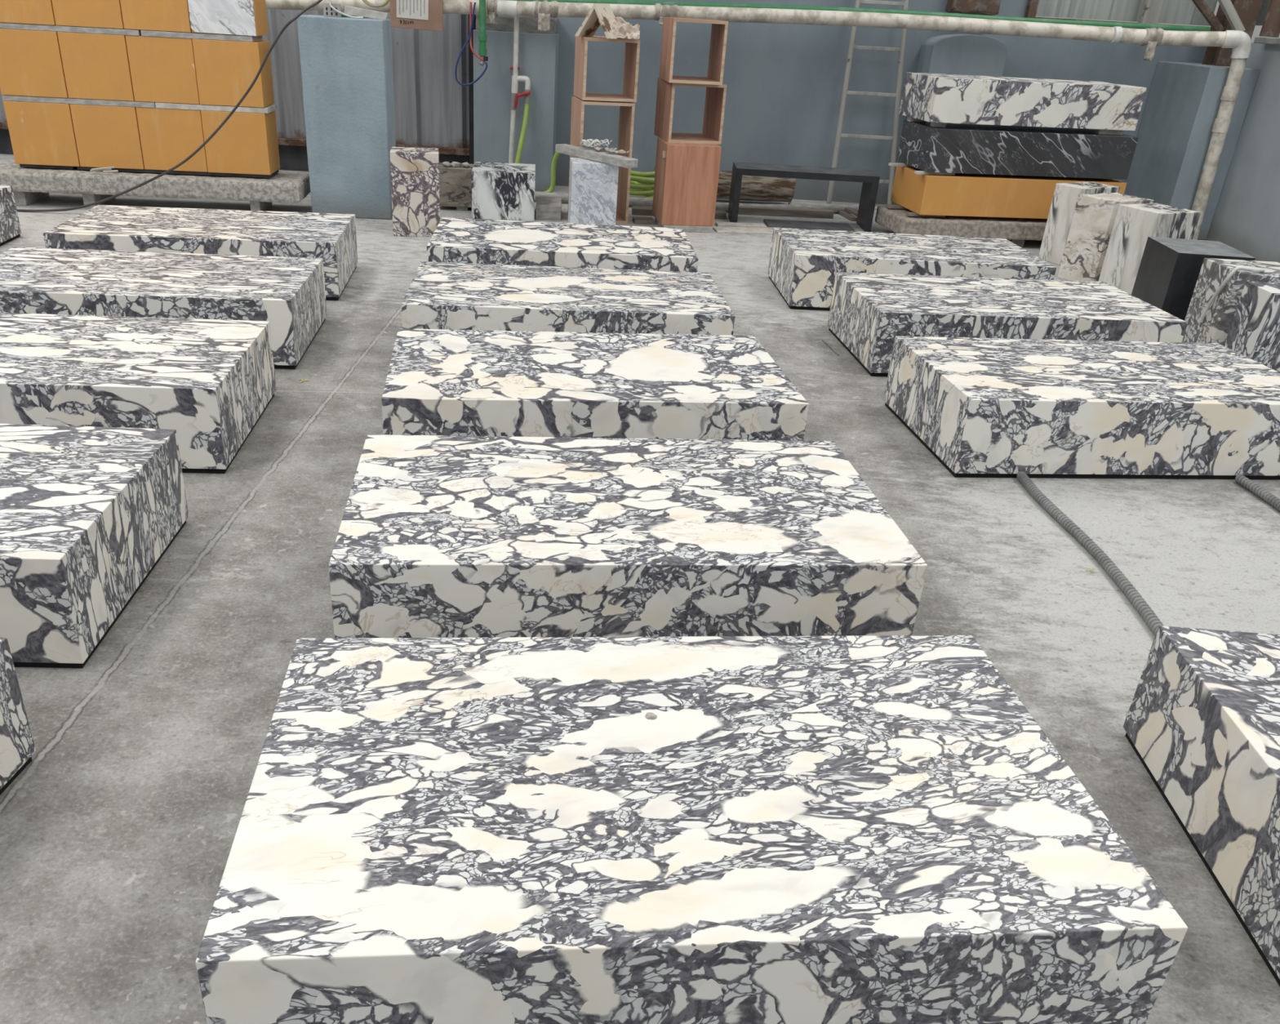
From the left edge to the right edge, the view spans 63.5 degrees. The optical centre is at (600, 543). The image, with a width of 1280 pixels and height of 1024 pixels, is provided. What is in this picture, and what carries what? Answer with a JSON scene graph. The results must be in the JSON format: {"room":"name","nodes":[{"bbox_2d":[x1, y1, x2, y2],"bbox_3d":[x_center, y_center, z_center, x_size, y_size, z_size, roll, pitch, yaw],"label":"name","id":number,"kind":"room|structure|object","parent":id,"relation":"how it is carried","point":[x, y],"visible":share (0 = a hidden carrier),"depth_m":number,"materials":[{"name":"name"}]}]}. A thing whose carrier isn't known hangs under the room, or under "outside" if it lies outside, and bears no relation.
{"room":"stone workshop","nodes":[
{"label":"stone workshop","id":0,"kind":"room"},
{"bbox_2d":[57,31,134,101],"bbox_3d":[-3.587,-3.465,7.476,0.456,0.427,0.345,1,28,-4],"label":"stone block","id":1,"kind":"object","parent":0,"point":[96,66],"visible":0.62,"depth_m":7.32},
{"bbox_2d":[124,35,199,104],"bbox_3d":[-3.128,-3.457,7.512,0.456,0.427,0.345,1,28,-4],"label":"stone block","id":2,"kind":"object","parent":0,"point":[162,69],"visible":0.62,"depth_m":7.36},
{"bbox_2d":[0,0,1206,204],"bbox_3d":[-1.576,-4.843,9.170,14.300,3.000,0.250,3,28,0],"label":"wall","id":3,"kind":"structure","parent":0,"point":[784,82],"depth_m":9.28,"materials":[{"name":"blue paint"}]},
{"bbox_2d":[0,121,469,155],"bbox_3d":[-4.987,-3.859,9.590,7.600,0.055,0.100,3,28,0],"label":"trim","id":4,"kind":"structure","parent":3,"relation":"attached to","point":[283,141],"depth_m":9.54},
{"bbox_2d":[0,8,469,148],"bbox_3d":[-4.917,-5.085,8.954,7.600,2.710,0.054,3,28,0],"label":"cladding","id":5,"kind":"object","parent":3,"relation":"attached to","point":[432,108],"depth_m":9.35,"materials":[{"name":"grey metal"}]},
{"bbox_2d":[468,13,475,164],"bbox_3d":[-1.105,-4.711,8.971,0.055,3.000,0.200,3,28,0],"label":"trim","id":6,"kind":"structure","parent":3,"relation":"attached to","point":[470,53],"depth_m":9.22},
{"bbox_2d":[946,0,1000,15],"bbox_3d":[3.240,-5.190,8.590,0.431,1.401,0.225,3,28,0],"label":"lump","id":7,"kind":"object","parent":3,"relation":"attached to","point":[986,7],"visible":0.96,"depth_m":8.80,"materials":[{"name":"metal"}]},
{"bbox_2d":[1024,0,1039,17],"bbox_3d":[3.767,-5.170,8.652,0.070,1.400,0.080,3,28,0],"label":"trim","id":8,"kind":"structure","parent":3,"relation":"attached to","point":[1032,5],"depth_m":8.91,"materials":[{"name":"metal"}]},
{"bbox_2d":[1035,17,1212,31],"bbox_3d":[4.538,-4.552,9.032,1.620,0.032,0.140,3,28,0],"label":"trim","id":9,"kind":"structure","parent":3,"relation":"on","point":[1035,17],"depth_m":8.96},
{"bbox_2d":[1137,0,1164,24],"bbox_3d":[4.766,-5.090,8.608,0.135,1.400,0.100,3,28,0],"label":"steel post","id":10,"kind":"object","parent":9,"relation":"on","point":[1151,10],"visible":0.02,"depth_m":8.84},
{"bbox_2d":[1035,0,1217,26],"bbox_3d":[4.605,-5.199,8.756,1.600,1.360,0.034,3,28,0],"label":"corrugated panel","id":11,"kind":"object","parent":3,"relation":"attached to","point":[1173,11],"depth_m":9.04,"materials":[{"name":"metal"}]},
{"bbox_2d":[0,153,1279,1023],"bbox_3d":[-1.834,-0.332,3.946,14.300,0.150,13.200,3,28,0],"label":"floor","id":12,"kind":"structure","parent":0,"point":[118,831],"depth_m":2.94,"materials":[{"name":"concrete"}]},
{"bbox_2d":[0,185,21,246],"bbox_3d":[-4.510,-1.979,6.284,1.500,0.320,0.840,1,28,-5],"label":"marble block","id":13,"kind":"object","parent":12,"relation":"on","point":[10,226],"visible":1,"depth_m":6.60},
{"bbox_2d":[0,637,35,795],"bbox_3d":[-2.049,0.458,1.914,1.527,0.320,0.842,5,28,4],"label":"marble block","id":14,"kind":"object","parent":12,"relation":"on","point":[17,746],"visible":1,"depth_m":2.20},
{"bbox_2d":[13,191,48,205],"bbox_3d":[-4.322,-2.657,7.824,0.106,0.111,0.423,1,28,-5],"label":"block","id":15,"kind":"object","parent":12,"relation":"on","point":[21,197],"visible":0.46,"depth_m":7.68,"materials":[{"name":"grey stone"}]},
{"bbox_2d":[0,423,188,668],"bbox_3d":[-2.069,-0.040,2.861,1.527,0.320,0.842,2,28,-3],"label":"marble block","id":16,"kind":"object","parent":12,"relation":"on","point":[87,513],"visible":1,"depth_m":2.75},
{"bbox_2d":[81,194,115,208],"bbox_3d":[-3.817,-2.650,7.864,0.088,0.111,0.421,1,28,-5],"label":"block","id":17,"kind":"object","parent":12,"relation":"on","point":[87,198],"visible":0.37,"depth_m":7.70,"materials":[{"name":"grey stone"}]},
{"bbox_2d":[0,160,310,202],"bbox_3d":[-3.663,-2.759,7.814,2.839,0.155,0.563,1,28,-5],"label":"stone slab","id":18,"kind":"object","parent":17,"relation":"on","point":[283,186],"depth_m":7.62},
{"bbox_2d":[19,164,76,168],"bbox_3d":[-4.100,-2.858,7.758,0.380,0.022,0.300,1,28,-4],"label":"batten","id":19,"kind":"object","parent":18,"relation":"on","point":[20,165],"visible":0.44,"depth_m":7.63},
{"bbox_2d":[3,100,79,166],"bbox_3d":[-4.069,-3.059,7.656,0.456,0.427,0.345,1,28,-4],"label":"stone block","id":20,"kind":"object","parent":19,"relation":"on","point":[41,133],"visible":0.62,"depth_m":7.50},
{"bbox_2d":[0,28,68,97],"bbox_3d":[-4.046,-3.472,7.439,0.456,0.427,0.345,1,28,-4],"label":"stone block","id":21,"kind":"object","parent":20,"relation":"on","point":[31,64],"visible":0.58,"depth_m":7.29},
{"bbox_2d":[0,0,55,25],"bbox_3d":[-4.022,-3.885,7.222,0.456,0.427,0.345,1,28,-4],"label":"stone block","id":22,"kind":"object","parent":21,"relation":"on","point":[20,11],"visible":0.68,"depth_m":7.14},
{"bbox_2d":[0,22,141,35],"bbox_3d":[-3.763,-3.663,7.334,1.040,0.036,0.300,1,28,-4],"label":"strip","id":23,"kind":"object","parent":21,"relation":"on","point":[2,25],"visible":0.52,"depth_m":7.21,"materials":[{"name":"grey stone"}]},
{"bbox_2d":[51,0,124,28],"bbox_3d":[-3.563,-3.877,7.259,0.456,0.427,0.345,1,28,-4],"label":"stone block","id":24,"kind":"object","parent":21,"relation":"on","point":[81,13],"visible":0.76,"depth_m":7.17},
{"bbox_2d":[1,94,155,107],"bbox_3d":[-3.757,-3.250,7.553,1.060,0.036,0.300,1,28,-4],"label":"strip","id":25,"kind":"object","parent":20,"relation":"on","point":[5,97],"visible":0.59,"depth_m":7.42,"materials":[{"name":"grey stone"}]},
{"bbox_2d":[76,166,278,177],"bbox_3d":[-3.182,-2.840,7.824,1.400,0.022,0.300,1,28,-4],"label":"batten","id":26,"kind":"object","parent":18,"relation":"on","point":[207,173],"visible":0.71,"depth_m":7.70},
{"bbox_2d":[69,103,144,168],"bbox_3d":[-3.610,-3.052,7.693,0.456,0.427,0.345,1,28,-4],"label":"stone block","id":27,"kind":"object","parent":26,"relation":"on","point":[105,135],"visible":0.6,"depth_m":7.54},
{"bbox_2d":[135,106,208,172],"bbox_3d":[-3.151,-3.045,7.729,0.456,0.427,0.345,1,28,-4],"label":"stone block","id":28,"kind":"object","parent":26,"relation":"on","point":[168,136],"visible":0.62,"depth_m":7.57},
{"bbox_2d":[200,110,279,174],"bbox_3d":[-2.692,-3.032,7.755,0.456,0.427,0.345,1,28,-4],"label":"stone block","id":29,"kind":"object","parent":26,"relation":"on","point":[247,143],"visible":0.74,"depth_m":7.62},
{"bbox_2d":[155,102,276,113],"bbox_3d":[-2.826,-3.232,7.620,0.797,0.036,0.300,1,28,-4],"label":"strip","id":30,"kind":"object","parent":29,"relation":"on","point":[271,108],"visible":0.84,"depth_m":7.49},
{"bbox_2d":[191,39,274,107],"bbox_3d":[-2.668,-3.445,7.538,0.456,0.427,0.345,1,28,-4],"label":"stone block","id":31,"kind":"object","parent":29,"relation":"on","point":[225,70],"visible":0.85,"depth_m":7.39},
{"bbox_2d":[120,0,191,32],"bbox_3d":[-3.104,-3.870,7.295,0.456,0.427,0.345,1,28,-4],"label":"stone block","id":32,"kind":"object","parent":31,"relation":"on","point":[173,15],"visible":0.76,"depth_m":7.20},
{"bbox_2d":[140,30,262,41],"bbox_3d":[-2.848,-3.645,7.400,0.765,0.036,0.300,1,28,-4],"label":"strip","id":33,"kind":"object","parent":31,"relation":"on","point":[144,33],"visible":0.81,"depth_m":7.27,"materials":[{"name":"grey stone"}]},
{"bbox_2d":[187,0,268,35],"bbox_3d":[-2.644,-3.858,7.321,0.455,0.427,0.345,1,28,-4],"label":"stone block","id":34,"kind":"object","parent":31,"relation":"on","point":[234,17],"visible":1,"depth_m":7.23,"materials":[{"name":"white stone"}]},
{"bbox_2d":[0,312,276,473],"bbox_3d":[-2.110,-0.597,3.916,1.527,0.320,0.842,1,28,-5],"label":"marble block","id":35,"kind":"object","parent":12,"relation":"on","point":[210,381],"visible":0.94,"depth_m":3.69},
{"bbox_2d":[0,247,327,368],"bbox_3d":[-2.167,-1.143,4.949,1.527,0.320,0.842,1,28,-5],"label":"marble block","id":36,"kind":"object","parent":12,"relation":"on","point":[289,293],"visible":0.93,"depth_m":4.71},
{"bbox_2d":[17,0,322,212],"bbox_3d":[-3.428,-3.719,6.937,3.542,2.902,0.186,0,28,-7],"label":"power cable","id":37,"kind":"object","parent":12,"relation":"on","point":[317,2],"visible":1,"depth_m":7.40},
{"bbox_2d":[43,204,357,300],"bbox_3d":[-2.248,-1.705,6.009,1.527,0.320,0.842,0,28,-5],"label":"marble block","id":38,"kind":"object","parent":12,"relation":"on","point":[331,237],"visible":0.68,"depth_m":5.74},
{"bbox_2d":[249,200,271,210],"bbox_3d":[-2.613,-2.632,7.960,0.074,0.112,0.423,1,28,-5],"label":"block","id":39,"kind":"object","parent":12,"relation":"on","point":[255,205],"visible":0.39,"depth_m":7.78,"materials":[{"name":"grey stone"}]},
{"bbox_2d":[297,14,395,219],"bbox_3d":[-1.872,-3.192,7.757,0.601,1.369,0.425,1,28,-3],"label":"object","id":40,"kind":"structure","parent":12,"relation":"on","point":[346,63],"depth_m":7.55,"materials":[{"name":"paint"}]},
{"bbox_2d":[323,2,341,17],"bbox_3d":[-1.910,-3.808,7.361,0.118,0.088,0.032,3,28,0],"label":"socket","id":41,"kind":"object","parent":40,"relation":"on","point":[328,11],"visible":1,"depth_m":7.35,"materials":[{"name":"grey paint"}]},
{"bbox_2d":[344,5,387,20],"bbox_3d":[-1.678,-3.804,7.393,0.314,0.078,0.012,3,28,0],"label":"strip","id":42,"kind":"object","parent":40,"relation":"on","point":[351,11],"visible":1,"depth_m":7.39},
{"bbox_2d":[390,146,439,236],"bbox_3d":[-1.320,-2.523,7.400,0.333,0.568,0.275,-1,28,-9],"label":"marble block","id":43,"kind":"object","parent":12,"relation":"on","point":[415,171],"visible":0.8,"depth_m":7.27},
{"bbox_2d":[439,162,474,207],"bbox_3d":[-1.172,-2.929,8.417,0.290,0.295,0.300,1,28,-4],"label":"marble block","id":44,"kind":"object","parent":12,"relation":"on","point":[455,183],"visible":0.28,"depth_m":8.28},
{"bbox_2d":[471,161,535,221],"bbox_3d":[-0.768,-2.833,8.280,0.491,0.355,0.530,1,28,-4],"label":"marble block","id":45,"kind":"object","parent":12,"relation":"on","point":[500,190],"visible":1,"depth_m":8.05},
{"bbox_2d":[473,14,559,191],"bbox_3d":[-0.754,-3.959,9.260,0.712,1.436,0.392,3,28,0],"label":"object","id":46,"kind":"structure","parent":12,"relation":"on","point":[538,51],"depth_m":9.05,"materials":[{"name":"grey paint"}]},
{"bbox_2d":[508,15,530,163],"bbox_3d":[-0.705,-3.825,9.018,0.198,1.431,0.157,3,28,0],"label":"pipe","id":47,"kind":"object","parent":46,"relation":"attached to","point":[515,78],"visible":0.97,"depth_m":8.90,"materials":[{"name":"white plastic"}]},
{"bbox_2d":[535,196,561,220],"bbox_3d":[-0.415,-2.722,8.371,0.200,0.110,0.400,2,28,-3],"label":"stone block","id":48,"kind":"object","parent":12,"relation":"on","point":[546,207],"visible":1,"depth_m":8.21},
{"bbox_2d":[426,217,698,271],"bbox_3d":[-0.226,-1.675,6.173,1.509,0.320,0.844,2,28,-3],"label":"marble block","id":49,"kind":"object","parent":12,"relation":"on","point":[454,240],"visible":0.45,"depth_m":5.87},
{"bbox_2d":[401,261,734,335],"bbox_3d":[-0.164,-1.113,5.109,1.509,0.320,0.844,1,28,-4],"label":"marble block","id":50,"kind":"object","parent":12,"relation":"on","point":[444,295],"visible":0.67,"depth_m":4.80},
{"bbox_2d":[515,102,654,198],"bbox_3d":[0.029,-3.370,8.957,1.570,0.752,0.288,7,28,7],"label":"hose","id":51,"kind":"object","parent":12,"relation":"on","point":[646,186],"visible":0.26,"depth_m":8.99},
{"bbox_2d":[568,157,618,225],"bbox_3d":[-0.057,-2.622,7.790,0.342,0.509,0.270,0,28,-6],"label":"marble block","id":52,"kind":"object","parent":12,"relation":"on","point":[593,184],"visible":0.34,"depth_m":7.66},
{"bbox_2d":[555,143,638,168],"bbox_3d":[-0.036,-2.898,7.701,0.100,0.058,0.866,-18,35,-35],"label":"stone strip","id":53,"kind":"object","parent":52,"relation":"on","point":[565,148],"visible":1,"depth_m":7.63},
{"bbox_2d":[580,138,611,146],"bbox_3d":[-0.028,-3.017,7.769,0.235,0.053,0.133,-5,29,-15],"label":"ties","id":54,"kind":"object","parent":53,"relation":"on","point":[600,143],"visible":1,"depth_m":7.74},
{"bbox_2d":[381,328,808,440],"bbox_3d":[-0.050,-0.557,4.063,1.509,0.320,0.844,0,28,-7],"label":"marble block","id":55,"kind":"object","parent":12,"relation":"on","point":[438,381],"visible":0.73,"depth_m":3.75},
{"bbox_2d":[568,96,635,223],"bbox_3d":[-0.001,-3.038,8.179,0.412,0.888,0.420,-3,28,-12],"label":"wooden box","id":56,"kind":"object","parent":12,"relation":"on","point":[626,120],"visible":0.46,"depth_m":8.09,"materials":[{"name":"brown wood"}]},
{"bbox_2d":[573,35,639,102],"bbox_3d":[0.044,-3.640,7.900,0.415,0.425,0.450,-2,28,-10],"label":"wooden box","id":57,"kind":"object","parent":56,"relation":"on","point":[632,51],"visible":0.86,"depth_m":7.82,"materials":[{"name":"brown wood"}]},
{"bbox_2d":[574,2,639,39],"bbox_3d":[0.106,-3.870,7.641,0.448,0.225,0.379,19,32,28],"label":"stone fragment","id":58,"kind":"object","parent":57,"relation":"on","point":[613,27],"visible":1,"depth_m":7.60,"materials":[{"name":"stone"}]},
{"bbox_2d":[328,434,927,637],"bbox_3d":[0.047,-0.004,3.022,1.509,0.320,0.844,0,28,-6],"label":"marble block","id":59,"kind":"object","parent":12,"relation":"on","point":[438,535],"visible":0.78,"depth_m":2.70,"materials":[{"name":"stone"}]},
{"bbox_2d":[632,216,654,224],"bbox_3d":[0.350,-2.608,8.323,0.161,0.030,0.160,0,28,-6],"label":"strip","id":60,"kind":"object","parent":12,"relation":"on","point":[637,220],"visible":1,"depth_m":8.26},
{"bbox_2d":[631,206,726,219],"bbox_3d":[0.662,-2.781,8.664,0.791,0.050,0.120,2,28,-3],"label":"strip","id":61,"kind":"object","parent":12,"relation":"on","point":[642,211],"visible":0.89,"depth_m":8.61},
{"bbox_2d":[654,217,712,232],"bbox_3d":[0.664,-2.549,8.230,0.390,0.044,0.400,-1,28,-8],"label":"board","id":62,"kind":"object","parent":12,"relation":"on","point":[686,228],"visible":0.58,"depth_m":8.06,"materials":[{"name":"grey stone"}]},
{"bbox_2d":[652,137,721,226],"bbox_3d":[0.663,-2.848,8.117,0.434,0.587,0.440,-1,28,-8],"label":"wooden box","id":63,"kind":"object","parent":62,"relation":"on","point":[686,182],"visible":0.98,"depth_m":7.94,"materials":[{"name":"brown wood"}]},
{"bbox_2d":[653,77,727,144],"bbox_3d":[0.695,-3.381,8.052,0.421,0.420,0.500,-2,28,-10],"label":"wooden box","id":64,"kind":"object","parent":63,"relation":"on","point":[715,95],"visible":0.79,"depth_m":7.99,"materials":[{"name":"brown wood"}]},
{"bbox_2d":[659,17,728,84],"bbox_3d":[0.698,-3.727,7.797,0.401,0.425,0.520,0,28,-6],"label":"wooden box","id":65,"kind":"object","parent":64,"relation":"on","point":[719,28],"visible":1,"depth_m":7.69,"materials":[{"name":"brown wood"}]},
{"bbox_2d":[195,635,1187,1023],"bbox_3d":[0.129,0.542,1.990,1.509,0.321,0.844,0,28,-6],"label":"marble block","id":66,"kind":"object","parent":12,"relation":"on","point":[861,828],"visible":1,"depth_m":1.72,"materials":[{"name":"grey stone"}]},
{"bbox_2d":[534,191,858,213],"bbox_3d":[0.735,-2.968,8.991,3.434,0.077,0.286,0,28,-6],"label":"pipe","id":67,"kind":"object","parent":12,"relation":"on","point":[633,201],"visible":0.34,"depth_m":8.92,"materials":[{"name":"grey metal"}]},
{"bbox_2d":[653,165,795,201],"bbox_3d":[1.114,-3.254,9.343,1.276,0.249,0.266,3,28,0],"label":"log","id":68,"kind":"object","parent":12,"relation":"on","point":[763,188],"visible":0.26,"depth_m":9.23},
{"bbox_2d":[715,221,766,227],"bbox_3d":[1.144,-2.591,8.388,0.402,0.020,0.120,1,28,-5],"label":"strip","id":69,"kind":"object","parent":12,"relation":"on","point":[717,224],"visible":1,"depth_m":8.35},
{"bbox_2d":[712,226,773,234],"bbox_3d":[1.150,-2.496,8.216,0.485,0.012,0.200,-1,28,-7],"label":"strip","id":70,"kind":"object","parent":12,"relation":"on","point":[718,229],"visible":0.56,"depth_m":8.19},
{"bbox_2d":[265,0,1251,239],"bbox_3d":[-1.798,-3.888,8.824,13.966,1.614,0.456,4,28,2],"label":"drain pipe","id":71,"kind":"object","parent":12,"relation":"on","point":[1240,42],"visible":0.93,"depth_m":8.47,"materials":[{"name":"white plastic"}]},
{"bbox_2d":[390,0,443,31],"bbox_3d":[-1.506,-4.496,8.456,0.450,0.513,0.018,3,28,0],"label":"notice board","id":72,"kind":"object","parent":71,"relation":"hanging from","point":[425,15],"visible":0.94,"depth_m":8.52,"materials":[{"name":"cardboard"}]},
{"bbox_2d":[478,0,488,66],"bbox_3d":[-0.962,-4.345,8.504,0.079,0.741,0.068,3,28,0],"label":"pipe","id":73,"kind":"object","parent":71,"relation":"attached to","point":[482,36],"visible":1,"depth_m":8.54,"materials":[{"name":"green plastic"}]},
{"bbox_2d":[454,2,487,85],"bbox_3d":[-1.073,-4.152,8.585,0.275,0.633,0.015,3,28,0],"label":"air hose","id":74,"kind":"object","parent":73,"relation":"attached to","point":[474,4],"visible":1,"depth_m":8.64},
{"bbox_2d":[469,1,483,61],"bbox_3d":[-1.027,-4.239,8.543,0.126,0.433,0.050,13,29,18],"label":"air hose","id":75,"kind":"object","parent":73,"relation":"attached to","point":[470,6],"visible":1,"depth_m":8.57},
{"bbox_2d":[510,0,1210,31],"bbox_3d":[2.046,-4.411,8.612,6.022,0.138,0.110,3,28,0],"label":"hose","id":76,"kind":"object","parent":71,"relation":"attached to","point":[1131,25],"visible":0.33,"depth_m":8.59,"materials":[{"name":"green plastic"}]},
{"bbox_2d":[737,205,834,218],"bbox_3d":[1.563,-2.873,8.928,0.902,0.060,0.100,1,28,-3],"label":"strip","id":77,"kind":"object","parent":12,"relation":"on","point":[743,210],"visible":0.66,"depth_m":8.89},
{"bbox_2d":[727,161,879,231],"bbox_3d":[1.665,-2.874,8.539,1.149,0.433,0.375,4,28,1],"label":"metal bench","id":78,"kind":"object","parent":12,"relation":"on","point":[870,180],"visible":0.94,"depth_m":8.37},
{"bbox_2d":[763,218,854,231],"bbox_3d":[1.725,-2.640,8.548,0.710,0.018,0.260,3,28,-1],"label":"stone slab","id":79,"kind":"object","parent":12,"relation":"on","point":[770,223],"visible":0.91,"depth_m":8.50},
{"bbox_2d":[838,207,857,221],"bbox_3d":[2.186,-2.895,9.038,0.104,0.058,0.416,-1,28,-9],"label":"strip","id":80,"kind":"object","parent":12,"relation":"on","point":[843,213],"depth_m":9.00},
{"bbox_2d":[826,0,908,204],"bbox_3d":[2.461,-4.298,9.003,0.607,2.605,0.188,3,28,0],"label":"ladder","id":81,"kind":"object","parent":12,"relation":"on","point":[904,3],"visible":0.86,"depth_m":9.14,"materials":[{"name":"metal"}]},
{"bbox_2d":[767,226,1056,311],"bbox_3d":[1.890,-1.696,6.442,1.535,0.320,0.818,2,28,-2],"label":"marble block","id":82,"kind":"object","parent":12,"relation":"on","point":[804,264],"visible":0.68,"depth_m":6.12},
{"bbox_2d":[893,33,1008,204],"bbox_3d":[3.122,-3.744,9.238,0.635,1.470,0.400,3,28,0],"label":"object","id":83,"kind":"structure","parent":12,"relation":"on","point":[960,54],"depth_m":8.81,"materials":[{"name":"grey paint"}]},
{"bbox_2d":[827,271,1187,376],"bbox_3d":[2.068,-1.141,5.405,1.535,0.320,0.818,1,28,-5],"label":"marble block","id":84,"kind":"object","parent":12,"relation":"on","point":[867,312],"visible":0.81,"depth_m":5.12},
{"bbox_2d":[1038,181,1119,265],"bbox_3d":[3.564,-2.386,7.692,0.400,0.550,0.252,-13,32,-28],"label":"marble block","id":85,"kind":"object","parent":12,"relation":"on","point":[1065,195],"visible":0.52,"depth_m":7.59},
{"bbox_2d":[883,336,1279,479],"bbox_3d":[2.096,-0.586,4.354,1.535,0.320,0.818,0,28,-6],"label":"marble block","id":86,"kind":"object","parent":12,"relation":"on","point":[983,407],"visible":1,"depth_m":4.04,"materials":[{"name":"stone"}]},
{"bbox_2d":[1016,471,1164,635],"bbox_3d":[1.628,0.099,3.302,0.087,0.036,1.578,3,28,0],"label":"hose","id":87,"kind":"object","parent":12,"relation":"on","point":[1145,611],"visible":0.7,"depth_m":3.42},
{"bbox_2d":[1057,192,1153,281],"bbox_3d":[3.482,-2.102,7.126,0.388,0.564,0.295,-11,31,-25],"label":"marble block","id":88,"kind":"object","parent":12,"relation":"on","point":[1094,217],"visible":0.73,"depth_m":7.02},
{"bbox_2d":[1097,203,1200,294],"bbox_3d":[3.565,-1.895,6.733,0.358,0.571,0.326,-10,30,-23],"label":"marble block","id":89,"kind":"object","parent":12,"relation":"on","point":[1133,224],"visible":0.59,"depth_m":6.61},
{"bbox_2d":[1124,61,1259,239],"bbox_3d":[5.085,-3.448,9.023,0.404,1.349,0.954,3,28,0],"label":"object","id":90,"kind":"structure","parent":12,"relation":"on","point":[1180,113],"depth_m":8.73,"materials":[{"name":"grey paint"}]},
{"bbox_2d":[1201,0,1262,66],"bbox_3d":[5.291,-4.769,8.331,0.220,1.655,0.244,3,28,0],"label":"steel column","id":91,"kind":"structure","parent":90,"relation":"on","point":[1248,11],"depth_m":8.50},
{"bbox_2d":[1191,0,1224,31],"bbox_3d":[4.711,-4.695,8.444,1.007,0.889,0.055,5,28,4],"label":"brace","id":92,"kind":"object","parent":91,"relation":"attached to","point":[1202,6],"visible":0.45,"depth_m":8.54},
{"bbox_2d":[1217,0,1245,31],"bbox_3d":[4.849,-4.571,8.222,0.805,0.888,0.060,5,28,4],"label":"brace","id":93,"kind":"object","parent":91,"relation":"attached to","point":[1227,6],"visible":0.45,"depth_m":8.33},
{"bbox_2d":[1131,236,1255,320],"bbox_3d":[3.523,-1.548,6.189,0.424,0.460,0.475,5,28,4],"label":"stone block","id":94,"kind":"object","parent":12,"relation":"on","point":[1169,270],"visible":0.5,"depth_m":6.03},
{"bbox_2d":[1123,625,1279,986],"bbox_3d":[2.053,0.579,2.131,1.535,0.320,0.818,4,28,2],"label":"marble block","id":95,"kind":"object","parent":12,"relation":"on","point":[1202,720],"visible":1,"depth_m":2.20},
{"bbox_2d":[1182,257,1279,345],"bbox_3d":[3.551,-1.282,5.677,0.410,0.468,0.400,3,28,-1],"label":"marble block","id":96,"kind":"object","parent":12,"relation":"on","point":[1215,327],"visible":0.49,"depth_m":5.62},
{"bbox_2d":[1199,266,1265,322],"bbox_3d":[3.386,-1.329,5.549,0.226,0.340,0.112,22,33,32],"label":"strap","id":97,"kind":"object","parent":96,"relation":"attached to","point":[1242,268],"visible":1,"depth_m":5.51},
{"bbox_2d":[1223,280,1279,372],"bbox_3d":[3.604,-1.097,5.361,0.500,0.440,0.285,3,28,0],"label":"marble block","id":98,"kind":"object","parent":12,"relation":"on","point":[1254,333],"visible":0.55,"depth_m":5.29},
{"bbox_2d":[1235,474,1279,511],"bbox_3d":[2.534,0.137,3.330,0.081,0.036,1.717,3,28,0],"label":"hose","id":99,"kind":"object","parent":12,"relation":"on","point":[1241,479],"visible":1,"depth_m":3.96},
{"bbox_3d":[2.516,-2.479,8.281,0.100,0.060,0.500,3,28,0],"label":"bearer","id":100,"kind":"object","parent":12,"relation":"on","visible":0},
{"bbox_2d":[874,205,1047,240],"bbox_3d":[3.149,-2.585,8.337,1.729,0.146,0.611,-1,28,-8],"label":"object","id":101,"kind":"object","parent":100,"relation":"on","point":[895,220],"depth_m":8.06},
{"bbox_2d":[890,166,1126,218],"bbox_3d":[3.251,-2.822,8.278,1.640,0.289,0.620,-1,28,-7],"label":"stone slab","id":102,"kind":"object","parent":101,"relation":"on","point":[959,194],"visible":0.53,"depth_m":7.99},
{"bbox_2d":[914,170,955,175],"bbox_3d":[2.561,-2.840,7.900,0.320,0.021,0.050,-3,28,-12],"label":"strip","id":103,"kind":"object","parent":102,"relation":"on","point":[917,172],"visible":0.86,"depth_m":7.87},
{"bbox_2d":[897,120,1138,179],"bbox_3d":[3.260,-3.108,8.128,1.640,0.308,0.620,-1,28,-7],"label":"stone slab","id":104,"kind":"object","parent":102,"relation":"on","point":[954,148],"visible":0.87,"depth_m":7.87,"materials":[{"name":"stone"}]},
{"bbox_2d":[898,71,1146,130],"bbox_3d":[3.243,-3.422,7.979,1.670,0.304,0.596,-1,28,-9],"label":"stone slab","id":105,"kind":"object","parent":104,"relation":"on","point":[941,98],"visible":1,"depth_m":7.73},
{"bbox_2d":[1094,128,1123,135],"bbox_3d":[3.932,-3.184,7.972,0.200,0.037,0.060,-1,28,-7],"label":"strip","id":106,"kind":"object","parent":104,"relation":"on","point":[1097,131],"visible":0.78,"depth_m":7.95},
{"bbox_2d":[1206,42,1279,262],"bbox_3d":[5.277,-1.368,4.885,0.220,1.530,10.200,3,28,0],"label":"wall","id":107,"kind":"structure","parent":0,"point":[1246,218],"depth_m":8.27,"materials":[{"name":"paint"}]},
{"bbox_2d":[1255,0,1271,25],"bbox_3d":[5.389,-2.749,4.158,0.034,1.340,10.200,3,28,0],"label":"trim","id":108,"kind":"structure","parent":107,"relation":"attached to","point":[1265,3],"depth_m":8.56,"materials":[{"name":"metal"}]},
{"bbox_2d":[1253,36,1279,44],"bbox_3d":[5.265,-1.857,4.120,0.340,0.045,9.300,3,28,0],"label":"trim","id":109,"kind":"structure","parent":107,"relation":"on","point":[1257,39],"depth_m":8.07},
{"bbox_2d":[1258,0,1279,37],"bbox_3d":[5.465,-4.734,8.028,0.170,1.423,0.140,3,28,0],"label":"steel column","id":110,"kind":"structure","parent":107,"relation":"on","point":[1271,24],"depth_m":8.27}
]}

